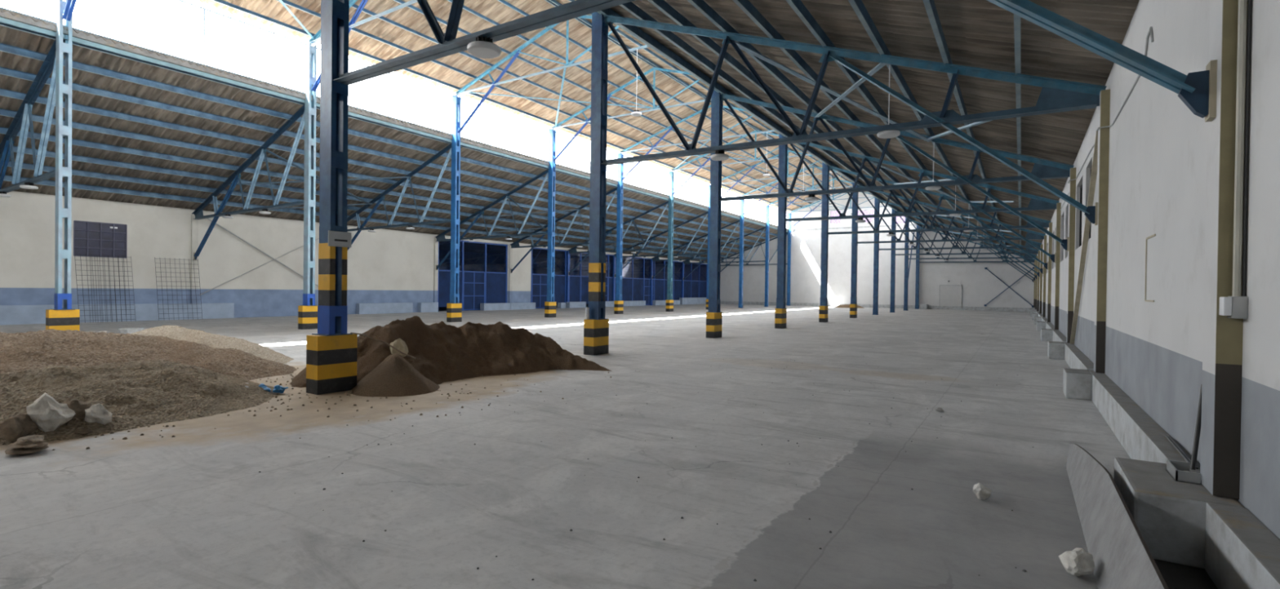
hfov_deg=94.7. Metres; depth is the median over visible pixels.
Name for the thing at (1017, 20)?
purlin
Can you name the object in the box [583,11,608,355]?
steel column
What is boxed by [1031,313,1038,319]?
stub
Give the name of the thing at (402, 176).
brace
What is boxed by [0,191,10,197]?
lamp
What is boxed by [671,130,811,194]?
roof truss
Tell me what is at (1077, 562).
rock
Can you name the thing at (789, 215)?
steel column
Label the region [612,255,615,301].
wall pillar
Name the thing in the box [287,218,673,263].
ceiling
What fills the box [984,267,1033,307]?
brace
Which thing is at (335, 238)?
plaque
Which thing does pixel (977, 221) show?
lamp
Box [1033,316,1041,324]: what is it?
stub
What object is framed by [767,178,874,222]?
roof truss
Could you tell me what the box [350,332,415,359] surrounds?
rope
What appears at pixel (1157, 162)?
wall
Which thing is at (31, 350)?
heap
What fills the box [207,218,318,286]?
brace
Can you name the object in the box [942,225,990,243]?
brace
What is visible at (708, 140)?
brace
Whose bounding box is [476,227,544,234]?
brace
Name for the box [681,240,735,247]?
brace
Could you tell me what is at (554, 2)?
purlin
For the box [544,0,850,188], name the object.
purlin
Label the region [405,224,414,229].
lamp
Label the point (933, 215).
brace
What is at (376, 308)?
concrete plinth
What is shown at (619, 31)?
purlin
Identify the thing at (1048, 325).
trim
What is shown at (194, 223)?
wall pillar
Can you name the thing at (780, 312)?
steel column
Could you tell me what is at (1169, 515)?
concrete block
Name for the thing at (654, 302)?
concrete plinth
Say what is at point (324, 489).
grit
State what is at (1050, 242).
wall pillar
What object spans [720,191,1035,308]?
wall
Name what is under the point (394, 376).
heap
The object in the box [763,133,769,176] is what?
lamp
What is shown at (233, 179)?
roof truss
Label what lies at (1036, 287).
wall pillar
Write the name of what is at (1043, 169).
roof truss
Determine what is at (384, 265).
wall
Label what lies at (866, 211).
window
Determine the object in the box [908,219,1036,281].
roof truss
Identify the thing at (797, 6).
purlin
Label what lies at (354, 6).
purlin
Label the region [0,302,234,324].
baseboard
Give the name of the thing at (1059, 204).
wall pillar
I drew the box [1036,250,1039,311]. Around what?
wall pillar
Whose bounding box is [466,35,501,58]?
lamp
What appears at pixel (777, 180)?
brace
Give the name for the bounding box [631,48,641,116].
lamp
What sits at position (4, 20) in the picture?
beam
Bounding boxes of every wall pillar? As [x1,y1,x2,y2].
[191,214,198,303]
[433,238,438,302]
[508,245,512,302]
[566,251,569,302]
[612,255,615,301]
[649,258,653,305]
[681,262,684,297]
[1033,260,1035,307]
[1035,256,1037,309]
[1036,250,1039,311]
[1039,244,1043,314]
[1042,235,1046,317]
[1047,222,1052,322]
[1053,202,1061,329]
[1066,167,1075,342]
[1093,88,1110,373]
[1200,0,1247,499]
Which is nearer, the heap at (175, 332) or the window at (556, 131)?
the heap at (175, 332)
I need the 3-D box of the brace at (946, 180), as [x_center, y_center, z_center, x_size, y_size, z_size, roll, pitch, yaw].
[12.191,-4.911,25.742,0.128,1.199,7.381,1,0,7]
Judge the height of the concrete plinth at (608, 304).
0.500 m
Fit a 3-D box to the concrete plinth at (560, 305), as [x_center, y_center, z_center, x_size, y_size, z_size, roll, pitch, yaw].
[-6.440,0.898,48.447,0.400,0.450,0.600,1,1,33]
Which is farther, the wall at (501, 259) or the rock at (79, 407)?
the wall at (501, 259)
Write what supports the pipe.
attached to the wall at (1157, 162)
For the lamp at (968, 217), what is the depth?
27.65 m
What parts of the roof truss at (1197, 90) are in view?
gusset plate, bracket plate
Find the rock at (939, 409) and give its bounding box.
[935,407,943,412]
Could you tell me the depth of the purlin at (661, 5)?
15.62 m
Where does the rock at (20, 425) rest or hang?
on the floor
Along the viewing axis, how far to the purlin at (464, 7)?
27.95 m
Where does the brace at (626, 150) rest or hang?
attached to the roof truss at (652, 147)
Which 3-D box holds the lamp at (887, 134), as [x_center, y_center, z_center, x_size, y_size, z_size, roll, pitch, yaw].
[4.642,-3.614,10.995,0.400,1.322,0.400,1,1,33]
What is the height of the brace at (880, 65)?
1.199 m
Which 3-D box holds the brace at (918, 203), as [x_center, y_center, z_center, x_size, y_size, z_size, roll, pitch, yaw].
[19.398,-4.913,36.899,7.381,1.199,0.128,0,1,-31]
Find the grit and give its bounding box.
[258,360,1033,582]
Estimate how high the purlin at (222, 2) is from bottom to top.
0.120 m
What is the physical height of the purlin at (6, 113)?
0.205 m
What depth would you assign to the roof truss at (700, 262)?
62.92 m
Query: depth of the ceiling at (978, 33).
12.41 m
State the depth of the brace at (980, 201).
24.71 m
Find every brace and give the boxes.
[199,238,319,295]
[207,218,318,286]
[228,176,409,185]
[265,149,371,204]
[271,203,372,209]
[279,0,315,39]
[466,91,652,108]
[471,208,578,218]
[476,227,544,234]
[508,195,543,228]
[555,64,566,126]
[605,241,644,246]
[607,227,675,235]
[626,150,754,159]
[633,221,644,242]
[673,140,709,169]
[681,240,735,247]
[724,183,811,189]
[729,40,932,142]
[743,179,777,195]
[769,203,849,208]
[814,62,886,117]
[869,160,967,203]
[893,178,952,184]
[918,203,976,227]
[924,120,992,141]
[933,214,973,218]
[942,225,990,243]
[948,231,986,237]
[965,200,1013,202]
[984,266,1034,306]
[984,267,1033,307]
[986,229,1012,232]
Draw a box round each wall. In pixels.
[0,191,707,317]
[439,249,706,281]
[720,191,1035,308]
[1036,0,1279,539]
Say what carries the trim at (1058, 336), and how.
attached to the wall at (1157, 162)
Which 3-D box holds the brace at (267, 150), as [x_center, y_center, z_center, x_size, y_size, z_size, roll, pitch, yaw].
[-14.502,-5.253,27.172,0.128,1.199,7.381,1,0,7]
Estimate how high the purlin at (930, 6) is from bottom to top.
0.205 m
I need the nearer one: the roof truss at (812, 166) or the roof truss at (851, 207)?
the roof truss at (812, 166)
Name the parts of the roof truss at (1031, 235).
eave plate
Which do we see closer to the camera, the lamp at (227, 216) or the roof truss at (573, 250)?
the lamp at (227, 216)
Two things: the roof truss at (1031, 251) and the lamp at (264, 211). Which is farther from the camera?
the roof truss at (1031, 251)
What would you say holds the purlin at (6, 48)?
attached to the ceiling at (8, 36)
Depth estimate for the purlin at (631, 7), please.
16.72 m
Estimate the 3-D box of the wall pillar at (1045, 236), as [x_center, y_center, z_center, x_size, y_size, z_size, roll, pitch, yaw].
[21.624,-0.973,31.509,0.135,4.355,0.300,1,1,33]
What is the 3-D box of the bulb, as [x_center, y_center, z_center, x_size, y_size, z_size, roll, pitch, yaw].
[1.720,-3.048,12.716,0.200,0.090,0.200,1,1,33]
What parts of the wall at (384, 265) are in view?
post, panel, post, rail, door, door frame, rail, post, panel, post, post, door, door frame, panel, post, panel, post, panel, door, post, panel, rail, rail, panel, post, panel, post, door, post, panel, post, panel, post, panel, panel, post, panel, post, panel, post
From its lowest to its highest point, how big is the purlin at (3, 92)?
0.205 m
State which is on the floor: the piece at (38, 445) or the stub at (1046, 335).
the stub at (1046, 335)
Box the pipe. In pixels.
[1190,384,1201,470]
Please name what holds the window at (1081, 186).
in the wall at (1157, 162)
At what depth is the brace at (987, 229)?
35.74 m
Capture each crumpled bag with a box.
[258,383,271,391]
[272,385,288,393]
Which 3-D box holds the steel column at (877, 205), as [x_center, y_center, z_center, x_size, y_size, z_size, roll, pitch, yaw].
[17.002,-3.763,42.400,0.400,10.450,0.400,1,1,33]
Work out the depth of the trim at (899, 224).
63.63 m
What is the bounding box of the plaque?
[328,230,351,247]
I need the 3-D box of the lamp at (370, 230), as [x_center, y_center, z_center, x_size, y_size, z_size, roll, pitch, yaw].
[-13.995,-3.381,30.773,0.400,0.230,0.400,1,1,33]
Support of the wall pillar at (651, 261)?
on the floor
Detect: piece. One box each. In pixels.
[4,445,48,455]
[7,440,48,448]
[16,435,44,444]
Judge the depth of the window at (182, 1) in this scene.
18.94 m
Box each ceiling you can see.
[0,9,788,262]
[193,0,852,212]
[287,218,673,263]
[609,0,1139,254]
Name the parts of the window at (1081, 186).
pane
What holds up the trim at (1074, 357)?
attached to the wall at (1157, 162)
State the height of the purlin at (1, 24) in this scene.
0.205 m
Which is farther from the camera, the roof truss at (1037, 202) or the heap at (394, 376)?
the roof truss at (1037, 202)
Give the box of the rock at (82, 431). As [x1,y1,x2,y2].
[74,428,92,435]
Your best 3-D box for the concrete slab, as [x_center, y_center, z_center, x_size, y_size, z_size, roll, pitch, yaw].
[2.857,1.407,3.631,0.152,0.409,4.520,1,1,33]
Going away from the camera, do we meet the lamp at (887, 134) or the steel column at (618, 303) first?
the lamp at (887, 134)
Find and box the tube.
[585,307,589,319]
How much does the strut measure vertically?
8.012 m
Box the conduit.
[1218,0,1252,319]
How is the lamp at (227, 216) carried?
hanging from the roof truss at (233, 179)
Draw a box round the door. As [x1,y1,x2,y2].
[938,284,962,310]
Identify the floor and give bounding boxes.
[0,303,1217,588]
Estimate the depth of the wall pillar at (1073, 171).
14.65 m
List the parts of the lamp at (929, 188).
suspension rod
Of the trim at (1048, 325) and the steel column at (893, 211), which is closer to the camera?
the trim at (1048, 325)
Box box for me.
[1165,459,1200,484]
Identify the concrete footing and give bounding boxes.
[920,304,928,309]
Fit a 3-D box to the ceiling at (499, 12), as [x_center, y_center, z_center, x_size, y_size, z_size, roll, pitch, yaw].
[1.119,-10.402,29.832,13.940,2.233,80.334,1,1,33]
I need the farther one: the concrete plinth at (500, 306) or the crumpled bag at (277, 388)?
the concrete plinth at (500, 306)
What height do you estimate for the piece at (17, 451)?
0.056 m
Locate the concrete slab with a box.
[1066,443,1168,588]
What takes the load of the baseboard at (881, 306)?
attached to the wall at (980, 286)
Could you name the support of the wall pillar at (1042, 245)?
attached to the wall at (1157, 162)
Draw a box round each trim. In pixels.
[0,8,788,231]
[791,224,916,231]
[1041,317,1047,322]
[1045,321,1053,329]
[1052,329,1066,342]
[1064,342,1093,371]
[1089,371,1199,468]
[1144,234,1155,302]
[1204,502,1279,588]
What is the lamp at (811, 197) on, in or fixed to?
hanging from the roof truss at (1043, 169)
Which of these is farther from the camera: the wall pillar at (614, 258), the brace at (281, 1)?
the wall pillar at (614, 258)
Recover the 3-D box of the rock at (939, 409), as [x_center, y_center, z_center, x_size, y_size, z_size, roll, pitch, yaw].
[4.048,1.556,7.974,0.082,0.058,0.091,0,1,-26]
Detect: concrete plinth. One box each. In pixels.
[355,302,413,314]
[417,302,438,312]
[480,302,510,311]
[510,302,535,310]
[557,302,565,308]
[565,302,586,308]
[605,301,613,306]
[623,301,645,306]
[652,300,679,305]
[679,297,706,304]
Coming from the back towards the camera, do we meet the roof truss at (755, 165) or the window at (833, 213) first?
the window at (833, 213)
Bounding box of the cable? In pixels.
[1060,26,1153,210]
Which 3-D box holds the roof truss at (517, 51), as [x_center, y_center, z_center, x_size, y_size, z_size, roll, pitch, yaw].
[-2.905,-9.289,23.633,13.267,3.871,0.192,1,1,33]
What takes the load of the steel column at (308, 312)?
on the floor
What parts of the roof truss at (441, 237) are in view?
eave plate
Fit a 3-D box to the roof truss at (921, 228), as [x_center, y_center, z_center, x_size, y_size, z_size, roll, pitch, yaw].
[32.130,-3.949,56.627,9.709,5.564,0.244,1,1,33]
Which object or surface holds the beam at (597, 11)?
attached to the steel column at (780, 312)
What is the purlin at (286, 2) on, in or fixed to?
attached to the ceiling at (499, 12)
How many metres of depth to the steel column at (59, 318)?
16.06 m
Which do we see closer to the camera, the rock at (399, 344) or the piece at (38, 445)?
the piece at (38, 445)
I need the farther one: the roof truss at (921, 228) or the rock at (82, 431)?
the roof truss at (921, 228)
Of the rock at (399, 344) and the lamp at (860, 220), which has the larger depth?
the lamp at (860, 220)
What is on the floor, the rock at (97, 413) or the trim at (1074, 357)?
the rock at (97, 413)
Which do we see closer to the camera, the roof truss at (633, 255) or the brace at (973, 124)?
the brace at (973, 124)
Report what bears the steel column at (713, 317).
on the floor
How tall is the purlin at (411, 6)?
0.120 m
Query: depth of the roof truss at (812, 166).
52.20 m
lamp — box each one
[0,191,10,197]
[19,182,38,189]
[222,214,233,218]
[258,208,271,214]
[367,227,375,232]
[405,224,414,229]
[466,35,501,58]
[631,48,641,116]
[710,148,728,160]
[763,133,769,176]
[804,192,817,200]
[855,216,866,222]
[876,65,900,138]
[886,232,895,236]
[925,150,941,190]
[949,187,961,216]
[964,217,973,231]
[973,221,981,242]
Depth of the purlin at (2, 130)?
24.93 m
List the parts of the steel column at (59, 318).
batten plate, plate, batten plate, batten plate, batten plate, batten plate, batten plate, batten plate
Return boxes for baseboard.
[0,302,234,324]
[720,301,1032,311]
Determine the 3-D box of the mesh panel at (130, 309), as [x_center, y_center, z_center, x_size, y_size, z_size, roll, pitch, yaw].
[-21.697,-0.248,24.283,0.510,2.742,1.362,1,1,33]
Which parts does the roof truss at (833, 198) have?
king post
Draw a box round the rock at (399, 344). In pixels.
[389,338,408,357]
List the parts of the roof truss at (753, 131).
king post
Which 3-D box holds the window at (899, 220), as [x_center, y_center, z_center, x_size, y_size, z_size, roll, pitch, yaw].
[26.634,-7.869,60.646,1.336,1.236,0.110,1,1,33]
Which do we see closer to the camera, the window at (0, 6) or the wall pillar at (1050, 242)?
the window at (0, 6)
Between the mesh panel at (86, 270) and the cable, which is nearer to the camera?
the cable
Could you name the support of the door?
in the wall at (980, 286)
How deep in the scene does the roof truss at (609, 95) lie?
29.98 m
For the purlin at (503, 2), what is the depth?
28.93 m
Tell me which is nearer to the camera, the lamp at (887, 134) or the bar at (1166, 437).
the bar at (1166, 437)
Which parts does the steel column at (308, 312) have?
batten plate, batten plate, batten plate, batten plate, batten plate, batten plate, batten plate, batten plate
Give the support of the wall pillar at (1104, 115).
attached to the wall at (1157, 162)
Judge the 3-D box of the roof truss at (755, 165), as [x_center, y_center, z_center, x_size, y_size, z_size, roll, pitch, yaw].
[11.509,-9.293,45.947,13.267,3.871,0.192,1,1,33]
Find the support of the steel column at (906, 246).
on the floor
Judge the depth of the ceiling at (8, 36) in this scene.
24.34 m
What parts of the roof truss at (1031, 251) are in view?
eave plate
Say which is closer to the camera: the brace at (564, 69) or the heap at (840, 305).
the brace at (564, 69)
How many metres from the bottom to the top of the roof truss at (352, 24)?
3.871 m
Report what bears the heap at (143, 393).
on the floor
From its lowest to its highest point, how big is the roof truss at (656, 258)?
5.564 m
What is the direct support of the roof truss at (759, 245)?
attached to the steel column at (789, 215)
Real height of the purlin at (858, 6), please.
0.205 m
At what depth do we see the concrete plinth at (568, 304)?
49.69 m
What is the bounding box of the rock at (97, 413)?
[84,403,112,425]
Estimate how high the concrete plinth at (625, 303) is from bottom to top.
0.500 m
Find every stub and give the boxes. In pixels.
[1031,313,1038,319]
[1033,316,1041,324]
[1036,321,1045,331]
[1040,328,1053,342]
[1047,341,1065,359]
[1062,368,1092,400]
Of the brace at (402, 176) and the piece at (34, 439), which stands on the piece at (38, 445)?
the piece at (34, 439)
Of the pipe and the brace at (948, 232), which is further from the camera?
the brace at (948, 232)
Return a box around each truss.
[0,40,65,192]
[62,0,76,21]
[191,105,304,260]
[308,0,417,91]
[333,0,1217,121]
[346,143,451,249]
[435,168,548,270]
[439,240,462,259]
[440,247,542,266]
[454,14,648,133]
[502,254,589,269]
[510,186,617,273]
[551,66,711,160]
[554,258,647,271]
[568,200,668,275]
[600,13,1106,225]
[605,262,684,273]
[613,211,707,277]
[620,104,775,180]
[651,220,739,279]
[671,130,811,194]
[682,226,765,280]
[718,93,1074,251]
[720,232,787,271]
[721,150,838,197]
[742,165,852,214]
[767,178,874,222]
[785,142,1059,262]
[790,191,888,228]
[827,165,1051,270]
[857,185,1045,274]
[878,200,1041,277]
[895,210,1039,279]
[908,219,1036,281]
[919,226,1035,282]
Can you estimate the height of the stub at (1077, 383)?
0.400 m
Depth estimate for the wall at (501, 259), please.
70.14 m
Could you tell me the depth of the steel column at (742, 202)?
55.05 m
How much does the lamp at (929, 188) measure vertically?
1.322 m
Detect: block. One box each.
[84,330,106,333]
[1114,457,1244,568]
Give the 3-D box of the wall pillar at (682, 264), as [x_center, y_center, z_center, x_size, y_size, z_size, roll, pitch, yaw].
[4.795,-1.263,66.098,0.135,4.760,0.240,1,1,33]
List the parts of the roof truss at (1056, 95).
gusset plate, gusset plate, gusset plate, gusset plate, eave plate, bracket plate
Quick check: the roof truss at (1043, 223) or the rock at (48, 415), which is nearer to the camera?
the rock at (48, 415)
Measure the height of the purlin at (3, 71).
0.205 m
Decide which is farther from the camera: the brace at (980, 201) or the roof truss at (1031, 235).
the roof truss at (1031, 235)
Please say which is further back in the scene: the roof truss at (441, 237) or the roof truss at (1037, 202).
the roof truss at (441, 237)
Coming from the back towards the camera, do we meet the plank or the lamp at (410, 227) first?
the lamp at (410, 227)
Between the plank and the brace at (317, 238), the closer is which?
the plank
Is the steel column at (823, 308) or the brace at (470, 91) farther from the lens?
the steel column at (823, 308)
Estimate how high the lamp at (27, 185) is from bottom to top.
0.230 m
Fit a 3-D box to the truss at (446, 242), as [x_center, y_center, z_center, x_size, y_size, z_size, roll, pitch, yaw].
[-17.500,-3.228,44.042,12.528,1.400,0.100,1,1,33]
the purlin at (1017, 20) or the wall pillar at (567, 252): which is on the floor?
the wall pillar at (567, 252)
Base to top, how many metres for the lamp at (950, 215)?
1.322 m
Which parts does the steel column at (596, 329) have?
batten plate, batten plate, batten plate, batten plate, batten plate, batten plate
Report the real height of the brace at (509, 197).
1.199 m
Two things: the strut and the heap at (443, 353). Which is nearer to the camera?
the heap at (443, 353)
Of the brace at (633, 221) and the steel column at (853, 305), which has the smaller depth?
the steel column at (853, 305)
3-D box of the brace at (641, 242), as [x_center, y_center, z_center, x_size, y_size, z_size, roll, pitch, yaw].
[-1.602,-4.404,51.773,4.880,0.772,0.128,0,1,-33]
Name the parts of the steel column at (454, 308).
batten plate, batten plate, batten plate, batten plate, batten plate, batten plate, batten plate, batten plate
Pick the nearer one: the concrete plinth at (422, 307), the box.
the box
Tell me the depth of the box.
3.83 m
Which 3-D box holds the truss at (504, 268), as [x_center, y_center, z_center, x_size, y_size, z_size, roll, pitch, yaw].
[-8.819,-3.231,57.482,12.528,1.400,0.100,1,1,33]
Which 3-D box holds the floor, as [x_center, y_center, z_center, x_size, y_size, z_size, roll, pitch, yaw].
[-4.085,1.444,25.050,58.000,0.200,93.650,1,1,33]
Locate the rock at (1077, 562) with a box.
[1058,548,1094,576]
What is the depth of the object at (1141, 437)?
5.94 m
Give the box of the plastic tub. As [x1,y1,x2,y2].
[118,328,144,333]
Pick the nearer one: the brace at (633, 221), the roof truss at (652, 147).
the roof truss at (652, 147)
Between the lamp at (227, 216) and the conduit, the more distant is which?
the lamp at (227, 216)
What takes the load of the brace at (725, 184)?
attached to the roof truss at (755, 165)
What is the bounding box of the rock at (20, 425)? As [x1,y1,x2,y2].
[0,413,38,442]
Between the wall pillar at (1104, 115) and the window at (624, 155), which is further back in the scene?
the window at (624, 155)
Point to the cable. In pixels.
(1150, 30)
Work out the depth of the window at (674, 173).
46.82 m
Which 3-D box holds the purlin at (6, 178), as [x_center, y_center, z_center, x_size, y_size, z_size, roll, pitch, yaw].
[-11.809,-4.192,38.194,0.075,0.205,79.350,1,1,33]
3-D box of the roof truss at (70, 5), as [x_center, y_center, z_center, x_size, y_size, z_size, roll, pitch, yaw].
[-10.113,-9.286,12.476,13.267,3.871,0.192,1,1,33]
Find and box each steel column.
[45,0,79,331]
[297,42,317,329]
[306,0,357,395]
[446,94,462,322]
[544,128,555,317]
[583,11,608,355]
[613,152,623,314]
[666,170,674,311]
[706,89,723,338]
[706,185,710,310]
[737,200,744,308]
[764,204,769,306]
[774,133,787,328]
[786,213,791,306]
[818,162,829,322]
[849,182,858,318]
[872,196,879,315]
[889,208,896,312]
[902,217,909,311]
[915,225,919,309]
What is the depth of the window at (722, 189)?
52.76 m
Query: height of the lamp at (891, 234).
0.230 m
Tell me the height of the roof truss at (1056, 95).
5.564 m
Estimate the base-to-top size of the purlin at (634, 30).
0.205 m
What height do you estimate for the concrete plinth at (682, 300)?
0.750 m
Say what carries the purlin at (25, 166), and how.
attached to the roof truss at (573, 250)
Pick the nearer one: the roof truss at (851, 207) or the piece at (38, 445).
the piece at (38, 445)
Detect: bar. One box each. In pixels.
[1165,435,1191,464]
[1168,435,1198,469]
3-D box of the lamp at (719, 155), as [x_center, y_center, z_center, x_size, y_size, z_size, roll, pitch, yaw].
[1.720,-3.038,12.716,0.400,0.230,0.400,1,1,33]
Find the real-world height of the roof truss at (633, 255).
5.564 m
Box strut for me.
[908,231,914,275]
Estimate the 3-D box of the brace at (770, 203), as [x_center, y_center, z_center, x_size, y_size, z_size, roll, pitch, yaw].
[17.838,-9.306,61.735,9.289,0.040,0.088,1,0,-14]
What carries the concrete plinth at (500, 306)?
on the floor
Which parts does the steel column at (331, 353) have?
plate, batten plate, batten plate, batten plate, batten plate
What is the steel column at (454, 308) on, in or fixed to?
on the floor
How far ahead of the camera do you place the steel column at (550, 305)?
32.74 m
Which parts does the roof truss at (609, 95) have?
king post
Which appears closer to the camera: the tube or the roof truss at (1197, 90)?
the roof truss at (1197, 90)
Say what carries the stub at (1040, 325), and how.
on the floor
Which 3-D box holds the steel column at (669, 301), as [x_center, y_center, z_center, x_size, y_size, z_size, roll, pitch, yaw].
[2.278,-3.958,44.005,0.400,10.450,0.612,1,1,33]
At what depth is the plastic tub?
15.93 m
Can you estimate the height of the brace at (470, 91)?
0.040 m
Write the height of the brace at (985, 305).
3.730 m
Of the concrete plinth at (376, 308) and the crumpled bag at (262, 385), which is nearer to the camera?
the crumpled bag at (262, 385)
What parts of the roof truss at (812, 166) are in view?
king post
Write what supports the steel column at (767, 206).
on the floor
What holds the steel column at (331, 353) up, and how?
on the floor
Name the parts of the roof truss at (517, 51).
king post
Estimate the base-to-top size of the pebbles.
0.020 m
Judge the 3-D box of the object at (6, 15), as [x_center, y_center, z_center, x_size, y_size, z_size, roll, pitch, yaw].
[-4.578,-7.257,33.522,0.060,0.210,79.350,1,1,33]
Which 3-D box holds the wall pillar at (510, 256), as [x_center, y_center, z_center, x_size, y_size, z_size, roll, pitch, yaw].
[-9.619,-1.258,43.784,0.135,4.760,0.240,1,1,33]
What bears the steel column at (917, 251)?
on the floor
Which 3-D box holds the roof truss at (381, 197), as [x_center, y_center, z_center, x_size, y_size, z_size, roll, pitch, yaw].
[-12.716,-4.286,29.971,9.709,5.564,0.244,1,1,33]
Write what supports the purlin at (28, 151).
attached to the ceiling at (8, 36)
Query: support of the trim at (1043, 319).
attached to the wall at (1157, 162)
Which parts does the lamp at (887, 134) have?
suspension rod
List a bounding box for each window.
[0,6,56,23]
[62,0,306,93]
[73,220,127,258]
[311,45,453,134]
[460,97,549,161]
[555,131,617,181]
[623,155,669,195]
[673,173,708,206]
[721,189,739,215]
[830,210,840,224]
[857,209,874,222]
[896,216,905,224]
[1079,182,1082,246]
[1088,164,1092,239]
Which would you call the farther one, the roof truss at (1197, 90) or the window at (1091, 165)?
the window at (1091, 165)
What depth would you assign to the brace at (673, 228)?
49.69 m
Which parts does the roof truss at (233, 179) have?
eave plate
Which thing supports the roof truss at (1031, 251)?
attached to the steel column at (893, 211)
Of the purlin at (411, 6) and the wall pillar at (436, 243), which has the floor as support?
the wall pillar at (436, 243)
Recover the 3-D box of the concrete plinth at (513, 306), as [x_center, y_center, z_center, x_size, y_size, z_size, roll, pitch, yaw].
[-8.949,0.874,44.561,0.400,0.500,2.650,1,1,33]
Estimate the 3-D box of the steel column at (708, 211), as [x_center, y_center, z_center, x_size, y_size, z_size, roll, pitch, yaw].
[5.881,-3.959,49.583,0.400,10.450,0.612,1,1,33]
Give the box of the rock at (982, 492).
[972,483,991,500]
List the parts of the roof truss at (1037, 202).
gusset plate, eave plate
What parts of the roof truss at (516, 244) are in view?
eave plate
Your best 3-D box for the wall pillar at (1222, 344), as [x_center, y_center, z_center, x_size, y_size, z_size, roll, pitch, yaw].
[3.606,-0.968,3.616,0.135,4.355,0.300,1,1,33]
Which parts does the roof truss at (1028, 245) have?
eave plate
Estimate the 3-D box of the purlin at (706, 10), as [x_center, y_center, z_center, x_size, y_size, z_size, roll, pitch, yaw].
[9.488,-5.695,24.436,0.075,0.205,79.350,1,1,33]
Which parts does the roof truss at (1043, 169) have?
gusset plate, eave plate, bracket plate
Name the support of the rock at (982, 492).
on the floor
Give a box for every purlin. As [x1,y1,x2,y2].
[0,22,786,232]
[0,42,777,235]
[0,66,770,239]
[0,88,761,244]
[0,108,752,247]
[0,126,744,250]
[0,174,706,258]
[2,160,728,257]
[11,146,736,253]
[212,0,792,211]
[275,0,801,207]
[351,4,811,204]
[393,0,821,199]
[446,0,831,196]
[497,0,835,189]
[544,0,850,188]
[549,0,852,188]
[568,0,852,184]
[599,8,921,226]
[619,1,924,223]
[647,0,945,233]
[687,0,957,237]
[733,0,968,239]
[786,0,982,244]
[848,0,994,246]
[922,0,1008,250]
[1013,13,1021,255]
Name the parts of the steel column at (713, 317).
batten plate, batten plate, batten plate, batten plate, batten plate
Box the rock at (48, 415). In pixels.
[26,392,75,432]
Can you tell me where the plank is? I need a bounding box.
[1070,130,1097,344]
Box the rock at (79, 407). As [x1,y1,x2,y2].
[62,396,92,418]
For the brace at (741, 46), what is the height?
1.199 m
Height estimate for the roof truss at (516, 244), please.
5.564 m
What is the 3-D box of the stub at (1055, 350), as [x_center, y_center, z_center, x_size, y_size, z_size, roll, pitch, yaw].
[10.509,1.408,14.898,0.330,0.400,0.680,1,1,33]
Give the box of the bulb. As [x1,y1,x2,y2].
[715,150,724,154]
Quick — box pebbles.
[52,368,611,450]
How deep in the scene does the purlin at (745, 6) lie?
13.69 m
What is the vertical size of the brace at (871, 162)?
1.199 m
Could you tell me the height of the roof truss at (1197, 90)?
5.564 m
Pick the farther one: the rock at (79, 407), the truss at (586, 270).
the truss at (586, 270)
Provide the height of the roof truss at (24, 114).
5.564 m
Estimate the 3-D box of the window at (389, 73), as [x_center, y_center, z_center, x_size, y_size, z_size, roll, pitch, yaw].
[-10.378,-8.270,24.507,0.050,1.840,6.641,1,1,33]
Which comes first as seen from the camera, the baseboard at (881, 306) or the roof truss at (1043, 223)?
the roof truss at (1043, 223)
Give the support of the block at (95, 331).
on the floor
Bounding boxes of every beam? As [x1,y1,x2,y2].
[0,16,788,232]
[596,11,918,226]
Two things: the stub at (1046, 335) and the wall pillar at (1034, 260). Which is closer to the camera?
the stub at (1046, 335)
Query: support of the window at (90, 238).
in the wall at (384, 265)
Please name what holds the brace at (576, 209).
attached to the roof truss at (441, 237)
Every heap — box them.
[0,328,297,381]
[0,360,279,445]
[130,325,293,364]
[288,315,611,387]
[351,353,439,397]
[834,304,864,308]
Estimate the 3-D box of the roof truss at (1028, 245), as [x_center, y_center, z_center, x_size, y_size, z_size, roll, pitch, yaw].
[21.191,-3.946,39.694,9.709,5.564,0.244,1,1,33]
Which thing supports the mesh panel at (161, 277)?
on the floor
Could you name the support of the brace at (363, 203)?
attached to the roof truss at (381, 197)
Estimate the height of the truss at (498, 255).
1.400 m
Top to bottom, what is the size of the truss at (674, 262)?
1.400 m
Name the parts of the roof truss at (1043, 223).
gusset plate, eave plate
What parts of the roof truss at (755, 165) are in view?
king post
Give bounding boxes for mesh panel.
[74,253,126,322]
[89,254,135,322]
[154,257,202,319]

